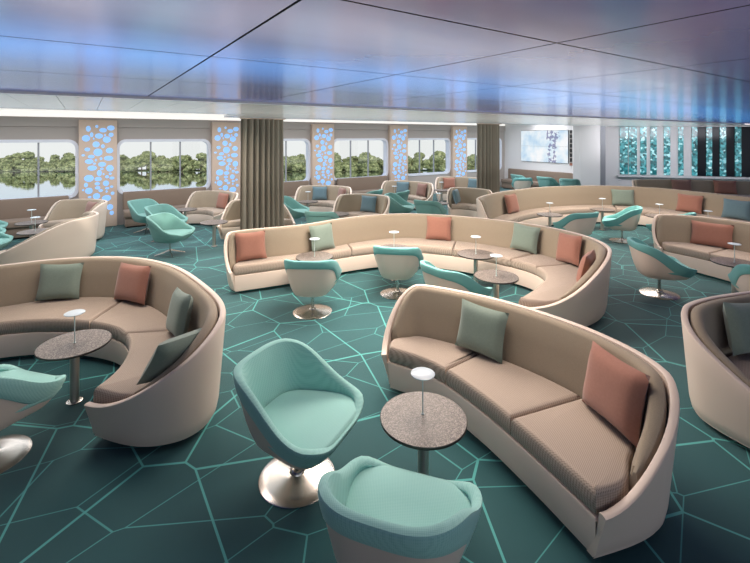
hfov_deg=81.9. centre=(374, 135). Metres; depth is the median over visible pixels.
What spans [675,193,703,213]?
throw pillow
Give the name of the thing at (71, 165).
tree
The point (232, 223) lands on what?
seat cushion
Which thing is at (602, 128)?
trim
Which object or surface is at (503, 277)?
cocktail table
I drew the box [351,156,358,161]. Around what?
tree
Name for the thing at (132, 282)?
throw pillow
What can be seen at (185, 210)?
cocktail table
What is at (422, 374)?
stand
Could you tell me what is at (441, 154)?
tree
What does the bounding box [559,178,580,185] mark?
swivel chair
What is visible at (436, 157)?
tree
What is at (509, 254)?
seat cushion
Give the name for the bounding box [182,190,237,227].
curved sofa
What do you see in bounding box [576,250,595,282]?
throw pillow
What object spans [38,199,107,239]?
curved sofa
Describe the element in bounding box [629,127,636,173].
glass strip
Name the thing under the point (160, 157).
tree
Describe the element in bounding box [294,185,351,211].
curved sofa
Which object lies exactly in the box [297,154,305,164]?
tree
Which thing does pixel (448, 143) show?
window
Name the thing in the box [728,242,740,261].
stand
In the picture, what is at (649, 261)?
swivel chair
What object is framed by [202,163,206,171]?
tree
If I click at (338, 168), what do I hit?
tree
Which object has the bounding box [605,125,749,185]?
wall
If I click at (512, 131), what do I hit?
wall
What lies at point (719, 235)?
throw pillow
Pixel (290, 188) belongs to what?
bench
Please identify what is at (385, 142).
window
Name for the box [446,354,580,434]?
seat cushion
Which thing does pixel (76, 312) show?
stand
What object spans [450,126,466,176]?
panel
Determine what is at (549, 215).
cocktail table
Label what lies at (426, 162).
tree
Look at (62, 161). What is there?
tree
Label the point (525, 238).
throw pillow
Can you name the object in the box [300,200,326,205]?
seat cushion
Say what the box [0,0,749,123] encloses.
ceiling
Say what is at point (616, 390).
throw pillow
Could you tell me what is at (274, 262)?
seat cushion
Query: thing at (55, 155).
tree
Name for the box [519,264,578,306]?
seat cushion
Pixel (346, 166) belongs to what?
tree
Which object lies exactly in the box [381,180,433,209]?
curved sofa
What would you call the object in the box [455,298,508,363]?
throw pillow
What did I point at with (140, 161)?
tree
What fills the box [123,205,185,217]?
seat cushion
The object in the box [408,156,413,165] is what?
tree
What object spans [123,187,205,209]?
cushion
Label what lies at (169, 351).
throw pillow
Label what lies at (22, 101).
ceiling
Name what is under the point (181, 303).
throw pillow
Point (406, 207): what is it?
seat cushion
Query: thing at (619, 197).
throw pillow
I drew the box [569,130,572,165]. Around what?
wall rack
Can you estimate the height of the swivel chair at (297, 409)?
0.831 m
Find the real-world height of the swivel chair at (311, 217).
0.827 m
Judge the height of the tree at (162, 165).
6.570 m
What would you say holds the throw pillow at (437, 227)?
on the curved sofa at (553, 285)
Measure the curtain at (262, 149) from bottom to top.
2.882 m
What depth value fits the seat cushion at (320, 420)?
3.09 m
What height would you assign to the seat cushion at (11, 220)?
0.168 m
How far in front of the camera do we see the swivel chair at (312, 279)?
5.84 m
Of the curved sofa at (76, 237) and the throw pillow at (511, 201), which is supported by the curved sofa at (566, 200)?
the throw pillow at (511, 201)
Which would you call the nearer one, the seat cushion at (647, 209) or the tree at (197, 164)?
the seat cushion at (647, 209)
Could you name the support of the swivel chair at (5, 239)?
on the floor
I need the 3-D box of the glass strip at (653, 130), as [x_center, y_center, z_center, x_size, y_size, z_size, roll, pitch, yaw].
[12.492,0.670,19.377,0.250,2.140,0.035,0,0,14]
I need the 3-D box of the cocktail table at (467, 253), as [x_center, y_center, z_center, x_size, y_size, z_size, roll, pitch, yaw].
[1.670,2.224,7.151,0.600,0.550,0.600,0,0,-34]
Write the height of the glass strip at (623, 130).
2.140 m
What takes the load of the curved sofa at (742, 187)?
on the floor
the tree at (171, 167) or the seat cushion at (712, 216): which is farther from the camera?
the tree at (171, 167)
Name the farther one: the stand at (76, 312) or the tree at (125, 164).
the tree at (125, 164)
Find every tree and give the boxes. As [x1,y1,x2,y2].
[0,155,13,162]
[0,159,14,171]
[11,152,22,160]
[12,159,24,170]
[16,159,31,171]
[20,151,34,160]
[28,160,41,170]
[33,156,44,162]
[40,161,49,170]
[47,158,59,171]
[49,154,59,161]
[56,152,73,166]
[57,159,66,170]
[62,154,74,171]
[68,161,74,171]
[120,154,129,164]
[122,158,138,168]
[124,158,137,171]
[133,155,148,170]
[140,151,156,168]
[146,155,165,169]
[149,158,171,171]
[167,156,178,170]
[173,155,188,170]
[181,154,195,169]
[183,162,195,171]
[193,160,202,170]
[196,153,205,169]
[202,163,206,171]
[284,156,289,170]
[288,156,299,166]
[292,158,305,171]
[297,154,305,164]
[334,152,341,159]
[334,158,343,171]
[340,157,358,171]
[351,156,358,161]
[357,155,372,171]
[369,155,376,166]
[371,160,379,171]
[376,157,382,169]
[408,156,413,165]
[408,157,422,170]
[413,152,424,168]
[422,159,430,170]
[428,156,436,170]
[430,155,441,170]
[431,151,445,158]
[436,158,445,171]
[467,156,474,169]
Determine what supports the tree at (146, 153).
on the bank
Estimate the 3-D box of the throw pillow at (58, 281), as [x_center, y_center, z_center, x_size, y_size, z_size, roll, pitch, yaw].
[-3.943,1.820,5.406,0.496,0.446,0.197,0,0,-15]
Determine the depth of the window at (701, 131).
18.70 m
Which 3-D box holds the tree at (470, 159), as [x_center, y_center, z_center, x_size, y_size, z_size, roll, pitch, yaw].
[39.208,11.434,178.129,5.652,7.059,7.702,0,0,27]
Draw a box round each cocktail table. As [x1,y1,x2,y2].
[14,220,47,237]
[16,228,46,235]
[34,329,111,405]
[177,207,196,222]
[200,219,227,246]
[296,251,332,260]
[298,200,317,206]
[335,212,348,215]
[380,391,466,474]
[381,244,408,280]
[434,189,447,201]
[457,249,493,282]
[474,269,518,298]
[537,212,562,226]
[590,207,614,229]
[645,214,656,217]
[710,257,749,292]
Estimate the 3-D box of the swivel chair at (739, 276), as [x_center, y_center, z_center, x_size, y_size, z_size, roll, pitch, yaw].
[5.250,2.083,5.749,0.795,0.831,0.834,0,0,30]
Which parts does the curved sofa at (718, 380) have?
seat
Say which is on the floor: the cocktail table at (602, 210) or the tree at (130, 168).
the cocktail table at (602, 210)
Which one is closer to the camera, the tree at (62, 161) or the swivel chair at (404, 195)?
the swivel chair at (404, 195)
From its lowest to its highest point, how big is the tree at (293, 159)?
6.763 m
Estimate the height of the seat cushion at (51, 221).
0.149 m
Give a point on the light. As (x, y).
(3, 111)
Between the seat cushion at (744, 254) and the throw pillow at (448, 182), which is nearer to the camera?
the seat cushion at (744, 254)
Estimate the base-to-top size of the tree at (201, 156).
8.161 m
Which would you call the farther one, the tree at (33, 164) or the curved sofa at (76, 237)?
the tree at (33, 164)
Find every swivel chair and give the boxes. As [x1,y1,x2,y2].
[0,220,7,227]
[0,232,13,248]
[0,364,65,473]
[127,198,157,234]
[144,204,187,241]
[146,212,194,256]
[233,338,363,508]
[284,196,309,224]
[284,259,341,319]
[305,211,338,223]
[318,456,481,562]
[366,189,382,194]
[373,245,423,299]
[384,193,414,213]
[395,190,409,200]
[414,200,446,214]
[420,260,492,295]
[510,174,532,183]
[511,178,532,188]
[537,176,559,186]
[553,212,598,235]
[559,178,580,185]
[602,206,642,243]
[627,237,696,299]
[646,212,695,231]
[728,264,749,291]
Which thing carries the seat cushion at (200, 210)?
on the curved sofa at (204, 201)
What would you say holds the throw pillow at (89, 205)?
on the curved sofa at (68, 209)
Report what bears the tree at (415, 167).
on the bank
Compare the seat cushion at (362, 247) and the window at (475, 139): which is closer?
the seat cushion at (362, 247)
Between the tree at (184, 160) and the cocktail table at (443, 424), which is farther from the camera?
the tree at (184, 160)
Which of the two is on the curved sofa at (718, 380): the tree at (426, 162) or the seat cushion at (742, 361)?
the seat cushion at (742, 361)
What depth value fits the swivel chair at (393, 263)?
6.54 m
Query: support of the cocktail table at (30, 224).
on the floor
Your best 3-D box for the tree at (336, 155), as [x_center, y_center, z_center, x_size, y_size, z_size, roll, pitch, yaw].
[-17.476,10.708,182.735,7.072,7.927,6.343,0,0,2]
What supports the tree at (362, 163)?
on the bank
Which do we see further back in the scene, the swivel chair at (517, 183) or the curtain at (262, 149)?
the swivel chair at (517, 183)
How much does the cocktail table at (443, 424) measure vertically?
0.550 m
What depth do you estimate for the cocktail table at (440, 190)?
15.59 m
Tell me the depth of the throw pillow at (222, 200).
12.11 m
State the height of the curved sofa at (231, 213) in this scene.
0.906 m
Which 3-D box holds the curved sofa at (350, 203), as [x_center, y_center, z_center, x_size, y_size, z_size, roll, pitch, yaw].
[-0.324,2.047,11.503,1.535,0.906,0.997,0,0,22]
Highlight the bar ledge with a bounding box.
[617,175,749,178]
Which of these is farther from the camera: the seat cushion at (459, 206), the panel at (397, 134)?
the panel at (397, 134)
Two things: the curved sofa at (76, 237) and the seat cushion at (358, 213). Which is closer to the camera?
the curved sofa at (76, 237)
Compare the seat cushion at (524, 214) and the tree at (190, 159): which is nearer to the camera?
the seat cushion at (524, 214)
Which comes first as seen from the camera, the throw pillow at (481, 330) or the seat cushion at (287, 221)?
the throw pillow at (481, 330)
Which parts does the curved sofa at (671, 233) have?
seat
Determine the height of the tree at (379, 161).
6.732 m
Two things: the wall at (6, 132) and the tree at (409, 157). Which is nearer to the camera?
the wall at (6, 132)
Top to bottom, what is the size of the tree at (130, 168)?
5.859 m
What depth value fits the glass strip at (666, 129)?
19.23 m
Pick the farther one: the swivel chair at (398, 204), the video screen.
the video screen
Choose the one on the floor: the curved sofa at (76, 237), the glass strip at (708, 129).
the curved sofa at (76, 237)
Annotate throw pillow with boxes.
[35,263,83,300]
[84,201,97,212]
[114,262,150,304]
[136,328,201,384]
[166,287,192,335]
[216,192,228,208]
[235,230,266,261]
[309,222,334,251]
[312,186,326,199]
[337,187,346,196]
[360,195,376,212]
[396,182,408,192]
[416,183,426,196]
[426,216,451,240]
[443,178,454,188]
[452,189,460,203]
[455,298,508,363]
[467,178,476,187]
[504,193,518,213]
[510,222,540,254]
[556,232,582,265]
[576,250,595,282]
[582,341,650,447]
[611,189,634,205]
[670,179,691,190]
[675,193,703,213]
[690,220,733,249]
[713,180,736,193]
[721,198,749,220]
[723,302,749,355]
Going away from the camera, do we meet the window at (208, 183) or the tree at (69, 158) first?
the window at (208, 183)
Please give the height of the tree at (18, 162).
5.415 m
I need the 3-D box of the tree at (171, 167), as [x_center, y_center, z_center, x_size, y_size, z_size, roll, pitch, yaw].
[-83.023,11.557,177.914,7.393,6.776,5.425,0,0,-36]
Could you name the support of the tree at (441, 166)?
on the bank
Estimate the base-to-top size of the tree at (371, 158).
6.851 m
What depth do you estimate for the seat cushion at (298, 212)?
11.42 m
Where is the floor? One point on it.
(77, 495)
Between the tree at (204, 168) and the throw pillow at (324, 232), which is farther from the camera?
the tree at (204, 168)
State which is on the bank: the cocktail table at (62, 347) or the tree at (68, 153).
the tree at (68, 153)
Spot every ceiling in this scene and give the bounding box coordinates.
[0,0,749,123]
[0,93,743,126]
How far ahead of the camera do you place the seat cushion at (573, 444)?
2.85 m
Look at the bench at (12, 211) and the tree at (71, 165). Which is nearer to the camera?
the bench at (12, 211)
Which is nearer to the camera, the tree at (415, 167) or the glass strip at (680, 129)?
the glass strip at (680, 129)
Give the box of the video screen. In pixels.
[521,130,568,163]
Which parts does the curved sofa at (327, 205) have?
seat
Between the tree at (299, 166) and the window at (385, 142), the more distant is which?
the tree at (299, 166)
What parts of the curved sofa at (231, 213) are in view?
seat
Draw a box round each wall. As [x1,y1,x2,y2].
[0,116,504,224]
[505,124,571,178]
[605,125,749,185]
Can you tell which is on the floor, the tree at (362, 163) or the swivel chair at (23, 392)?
the swivel chair at (23, 392)
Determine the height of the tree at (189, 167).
4.432 m
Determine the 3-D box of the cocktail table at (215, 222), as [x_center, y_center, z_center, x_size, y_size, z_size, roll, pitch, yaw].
[-3.650,2.224,9.801,0.600,0.550,0.600,0,0,-34]
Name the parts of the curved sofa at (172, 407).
seat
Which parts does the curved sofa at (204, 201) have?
seat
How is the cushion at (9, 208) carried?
on the bench at (12, 211)
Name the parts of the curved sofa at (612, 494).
seat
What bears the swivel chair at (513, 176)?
on the floor
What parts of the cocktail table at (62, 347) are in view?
plate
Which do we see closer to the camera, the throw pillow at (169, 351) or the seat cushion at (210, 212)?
the throw pillow at (169, 351)
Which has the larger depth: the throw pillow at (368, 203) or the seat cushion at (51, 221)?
the throw pillow at (368, 203)
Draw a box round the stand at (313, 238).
[309,237,319,255]
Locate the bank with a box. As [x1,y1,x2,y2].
[0,169,440,171]
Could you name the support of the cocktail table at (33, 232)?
on the floor
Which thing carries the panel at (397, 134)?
attached to the wall at (6, 132)
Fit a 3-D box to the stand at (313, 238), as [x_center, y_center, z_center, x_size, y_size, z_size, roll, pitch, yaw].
[-0.980,1.805,7.001,0.170,0.286,0.170,0,0,-34]
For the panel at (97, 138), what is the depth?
11.74 m
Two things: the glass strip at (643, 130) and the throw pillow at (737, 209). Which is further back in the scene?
the glass strip at (643, 130)
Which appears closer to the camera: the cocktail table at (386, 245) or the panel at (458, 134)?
the cocktail table at (386, 245)
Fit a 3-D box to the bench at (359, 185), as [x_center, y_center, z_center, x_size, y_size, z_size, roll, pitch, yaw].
[-0.327,2.035,16.318,2.250,0.930,0.620,0,0,-34]
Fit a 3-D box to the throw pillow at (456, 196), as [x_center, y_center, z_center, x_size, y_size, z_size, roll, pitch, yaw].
[2.473,1.828,13.108,0.197,0.427,0.480,0,0,24]
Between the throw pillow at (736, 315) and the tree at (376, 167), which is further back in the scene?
the tree at (376, 167)
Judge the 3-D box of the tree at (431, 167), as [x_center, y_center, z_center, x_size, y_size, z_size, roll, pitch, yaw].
[24.544,11.618,181.214,9.365,7.761,8.773,0,0,-28]
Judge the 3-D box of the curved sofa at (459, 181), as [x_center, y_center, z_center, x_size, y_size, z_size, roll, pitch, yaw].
[3.289,2.047,16.513,1.952,0.906,0.935,0,0,16]
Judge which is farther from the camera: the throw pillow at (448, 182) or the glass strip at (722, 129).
the glass strip at (722, 129)
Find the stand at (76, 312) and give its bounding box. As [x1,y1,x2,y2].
[64,309,84,342]
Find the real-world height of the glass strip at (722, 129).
2.140 m
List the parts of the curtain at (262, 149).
heading rail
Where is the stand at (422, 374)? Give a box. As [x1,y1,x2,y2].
[411,367,434,414]
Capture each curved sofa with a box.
[0,211,98,264]
[0,256,225,446]
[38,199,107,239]
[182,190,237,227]
[217,199,295,238]
[224,213,611,326]
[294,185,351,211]
[332,194,389,217]
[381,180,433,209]
[381,284,679,558]
[435,177,476,201]
[446,187,491,216]
[476,185,749,226]
[632,179,749,196]
[652,214,749,282]
[681,291,749,447]
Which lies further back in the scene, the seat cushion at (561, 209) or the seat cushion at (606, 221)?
the seat cushion at (561, 209)
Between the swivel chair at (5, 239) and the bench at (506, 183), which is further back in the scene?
the bench at (506, 183)
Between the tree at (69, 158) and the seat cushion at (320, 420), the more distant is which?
the tree at (69, 158)
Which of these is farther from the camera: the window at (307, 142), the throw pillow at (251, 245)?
the window at (307, 142)
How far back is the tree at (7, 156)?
179.89 m
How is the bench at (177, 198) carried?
on the floor
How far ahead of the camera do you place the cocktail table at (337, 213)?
10.87 m
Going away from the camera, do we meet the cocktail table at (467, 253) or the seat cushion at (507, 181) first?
the cocktail table at (467, 253)
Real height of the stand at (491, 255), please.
0.286 m
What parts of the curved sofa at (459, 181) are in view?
seat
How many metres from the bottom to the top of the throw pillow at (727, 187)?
0.470 m
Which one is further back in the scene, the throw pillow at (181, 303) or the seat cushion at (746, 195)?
the seat cushion at (746, 195)
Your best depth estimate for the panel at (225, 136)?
13.62 m
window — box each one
[0,139,78,199]
[117,139,210,193]
[283,139,310,181]
[334,138,387,180]
[408,138,450,175]
[467,138,501,171]
[697,127,749,176]
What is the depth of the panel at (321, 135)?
15.50 m
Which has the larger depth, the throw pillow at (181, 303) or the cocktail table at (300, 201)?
the cocktail table at (300, 201)
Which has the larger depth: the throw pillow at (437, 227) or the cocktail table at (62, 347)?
the throw pillow at (437, 227)
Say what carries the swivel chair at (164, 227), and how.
on the floor
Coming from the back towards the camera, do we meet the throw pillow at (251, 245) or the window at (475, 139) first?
the window at (475, 139)
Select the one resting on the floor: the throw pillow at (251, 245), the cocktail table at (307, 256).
the cocktail table at (307, 256)
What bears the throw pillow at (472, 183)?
on the curved sofa at (459, 181)
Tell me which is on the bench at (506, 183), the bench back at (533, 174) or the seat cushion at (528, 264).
the bench back at (533, 174)
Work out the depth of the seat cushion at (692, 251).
7.92 m
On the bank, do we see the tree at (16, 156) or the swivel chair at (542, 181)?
the tree at (16, 156)
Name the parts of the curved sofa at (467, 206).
seat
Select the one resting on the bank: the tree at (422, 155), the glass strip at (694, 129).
the tree at (422, 155)
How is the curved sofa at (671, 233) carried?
on the floor
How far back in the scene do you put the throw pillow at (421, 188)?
14.60 m
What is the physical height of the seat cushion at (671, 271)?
0.076 m
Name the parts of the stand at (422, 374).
stem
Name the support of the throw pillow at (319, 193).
on the curved sofa at (327, 205)
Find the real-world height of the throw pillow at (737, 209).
0.470 m
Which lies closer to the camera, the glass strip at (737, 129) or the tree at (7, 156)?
the glass strip at (737, 129)
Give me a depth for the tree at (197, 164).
176.41 m
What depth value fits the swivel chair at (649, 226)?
9.58 m
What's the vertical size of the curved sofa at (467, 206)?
0.906 m
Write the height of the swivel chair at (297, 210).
0.827 m
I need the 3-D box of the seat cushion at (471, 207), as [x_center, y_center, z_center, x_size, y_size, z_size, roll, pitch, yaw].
[2.999,2.119,12.732,0.421,0.149,0.630,0,0,-34]
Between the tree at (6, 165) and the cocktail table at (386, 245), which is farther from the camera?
the tree at (6, 165)
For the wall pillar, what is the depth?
17.97 m
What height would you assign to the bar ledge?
0.060 m
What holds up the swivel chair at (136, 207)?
on the floor
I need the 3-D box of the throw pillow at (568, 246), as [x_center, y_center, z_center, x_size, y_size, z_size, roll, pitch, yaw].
[3.102,1.800,6.915,0.207,0.486,0.537,0,0,-18]
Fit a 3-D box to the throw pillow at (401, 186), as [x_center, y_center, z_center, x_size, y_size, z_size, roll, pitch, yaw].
[0.969,1.828,15.242,0.480,0.427,0.197,0,0,22]
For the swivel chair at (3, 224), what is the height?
0.827 m
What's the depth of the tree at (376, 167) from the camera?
175.38 m
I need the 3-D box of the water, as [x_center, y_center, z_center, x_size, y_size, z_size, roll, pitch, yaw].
[-74.867,14.500,140.038,439.041,0.001,346.359,0,0,-34]
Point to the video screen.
(550, 146)
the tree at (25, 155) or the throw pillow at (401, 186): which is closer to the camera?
the throw pillow at (401, 186)
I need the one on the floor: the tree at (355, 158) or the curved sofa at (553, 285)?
the curved sofa at (553, 285)
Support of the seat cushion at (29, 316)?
on the curved sofa at (172, 407)
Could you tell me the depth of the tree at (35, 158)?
181.30 m
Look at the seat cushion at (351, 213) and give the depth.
11.40 m
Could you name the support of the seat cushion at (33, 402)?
on the swivel chair at (23, 392)
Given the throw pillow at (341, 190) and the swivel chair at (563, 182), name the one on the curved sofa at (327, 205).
the throw pillow at (341, 190)
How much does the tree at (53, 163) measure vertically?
6.335 m
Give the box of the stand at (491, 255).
[490,254,502,275]
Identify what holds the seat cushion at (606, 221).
on the swivel chair at (627, 219)
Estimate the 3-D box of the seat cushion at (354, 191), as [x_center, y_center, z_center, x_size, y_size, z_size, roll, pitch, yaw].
[-0.291,2.134,16.264,2.250,0.168,0.490,0,0,-34]
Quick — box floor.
[0,187,749,562]
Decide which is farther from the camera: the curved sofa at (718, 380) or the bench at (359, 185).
the bench at (359, 185)
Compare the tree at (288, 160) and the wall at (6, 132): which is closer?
the wall at (6, 132)
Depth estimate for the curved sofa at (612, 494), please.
3.23 m
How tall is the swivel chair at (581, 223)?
0.831 m
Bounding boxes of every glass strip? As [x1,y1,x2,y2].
[620,127,627,173]
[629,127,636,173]
[640,127,646,174]
[650,127,656,174]
[664,127,669,174]
[678,127,683,174]
[692,127,696,175]
[706,127,711,175]
[720,127,725,175]
[735,127,740,176]
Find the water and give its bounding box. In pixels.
[0,172,429,198]
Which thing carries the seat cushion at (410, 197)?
on the curved sofa at (387, 186)
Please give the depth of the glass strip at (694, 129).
18.96 m
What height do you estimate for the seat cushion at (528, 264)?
0.149 m
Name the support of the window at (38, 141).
attached to the wall at (6, 132)
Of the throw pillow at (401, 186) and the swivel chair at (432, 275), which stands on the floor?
the swivel chair at (432, 275)
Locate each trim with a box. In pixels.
[0,90,749,124]
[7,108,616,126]
[600,126,604,185]
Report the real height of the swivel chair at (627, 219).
0.831 m
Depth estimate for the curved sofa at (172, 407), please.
4.46 m
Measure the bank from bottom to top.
0.700 m
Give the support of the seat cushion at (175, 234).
on the swivel chair at (164, 227)
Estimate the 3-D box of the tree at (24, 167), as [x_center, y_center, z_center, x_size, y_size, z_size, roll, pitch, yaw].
[-143.012,12.264,177.501,7.489,5.645,5.653,0,0,10]
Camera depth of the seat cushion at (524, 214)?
11.38 m
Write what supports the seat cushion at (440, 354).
on the curved sofa at (612, 494)
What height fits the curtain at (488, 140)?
2.882 m
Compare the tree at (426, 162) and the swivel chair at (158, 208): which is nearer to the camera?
the swivel chair at (158, 208)
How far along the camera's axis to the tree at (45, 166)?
175.89 m
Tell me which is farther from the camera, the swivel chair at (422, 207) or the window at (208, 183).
the window at (208, 183)
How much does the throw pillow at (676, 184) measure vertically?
0.470 m
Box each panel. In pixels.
[79,120,116,226]
[211,122,240,198]
[310,124,333,184]
[388,125,407,180]
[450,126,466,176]
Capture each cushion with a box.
[0,196,68,219]
[0,238,8,243]
[0,297,122,334]
[0,370,61,412]
[1,216,44,228]
[43,218,75,227]
[89,300,167,344]
[93,331,175,403]
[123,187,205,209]
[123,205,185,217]
[161,229,191,239]
[187,207,215,214]
[206,208,224,216]
[222,219,239,227]
[233,244,351,275]
[264,390,355,466]
[284,218,291,224]
[293,209,307,215]
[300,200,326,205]
[320,200,334,207]
[339,211,365,217]
[345,465,470,557]
[348,238,455,256]
[352,189,378,193]
[357,212,378,215]
[389,336,479,383]
[397,205,413,210]
[408,195,426,200]
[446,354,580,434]
[451,203,470,209]
[453,241,533,266]
[468,204,476,211]
[493,208,549,221]
[501,178,538,185]
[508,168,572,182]
[510,399,635,514]
[511,254,569,274]
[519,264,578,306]
[542,205,615,214]
[603,218,621,225]
[614,205,705,215]
[661,242,726,260]
[668,260,694,275]
[701,215,749,221]
[709,249,749,260]
[726,194,749,196]
[727,353,749,379]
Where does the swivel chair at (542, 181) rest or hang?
on the floor
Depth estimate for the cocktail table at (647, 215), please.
10.60 m
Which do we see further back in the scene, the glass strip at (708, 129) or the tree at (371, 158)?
the tree at (371, 158)
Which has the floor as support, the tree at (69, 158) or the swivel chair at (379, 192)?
the swivel chair at (379, 192)
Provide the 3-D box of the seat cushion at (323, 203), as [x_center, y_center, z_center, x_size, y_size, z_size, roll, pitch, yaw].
[-1.273,2.119,13.402,0.847,0.149,0.510,0,0,39]
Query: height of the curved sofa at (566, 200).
1.006 m
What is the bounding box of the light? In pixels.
[0,108,504,125]
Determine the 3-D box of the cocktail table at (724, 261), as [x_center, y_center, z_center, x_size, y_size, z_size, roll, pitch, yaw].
[5.551,2.224,6.671,0.600,0.550,0.600,0,0,-34]
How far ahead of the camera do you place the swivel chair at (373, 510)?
2.16 m
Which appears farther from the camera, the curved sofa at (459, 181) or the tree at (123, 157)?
the tree at (123, 157)
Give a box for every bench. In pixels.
[0,196,68,239]
[123,187,205,227]
[284,181,308,198]
[337,176,386,193]
[501,168,572,189]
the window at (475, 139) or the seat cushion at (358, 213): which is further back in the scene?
the window at (475, 139)
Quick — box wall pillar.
[572,126,599,185]
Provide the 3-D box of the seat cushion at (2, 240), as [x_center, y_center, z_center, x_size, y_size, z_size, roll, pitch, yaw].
[-7.439,2.062,8.212,0.672,0.076,0.727,0,0,-10]
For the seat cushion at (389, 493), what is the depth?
2.43 m
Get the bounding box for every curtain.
[240,118,285,229]
[477,123,499,192]

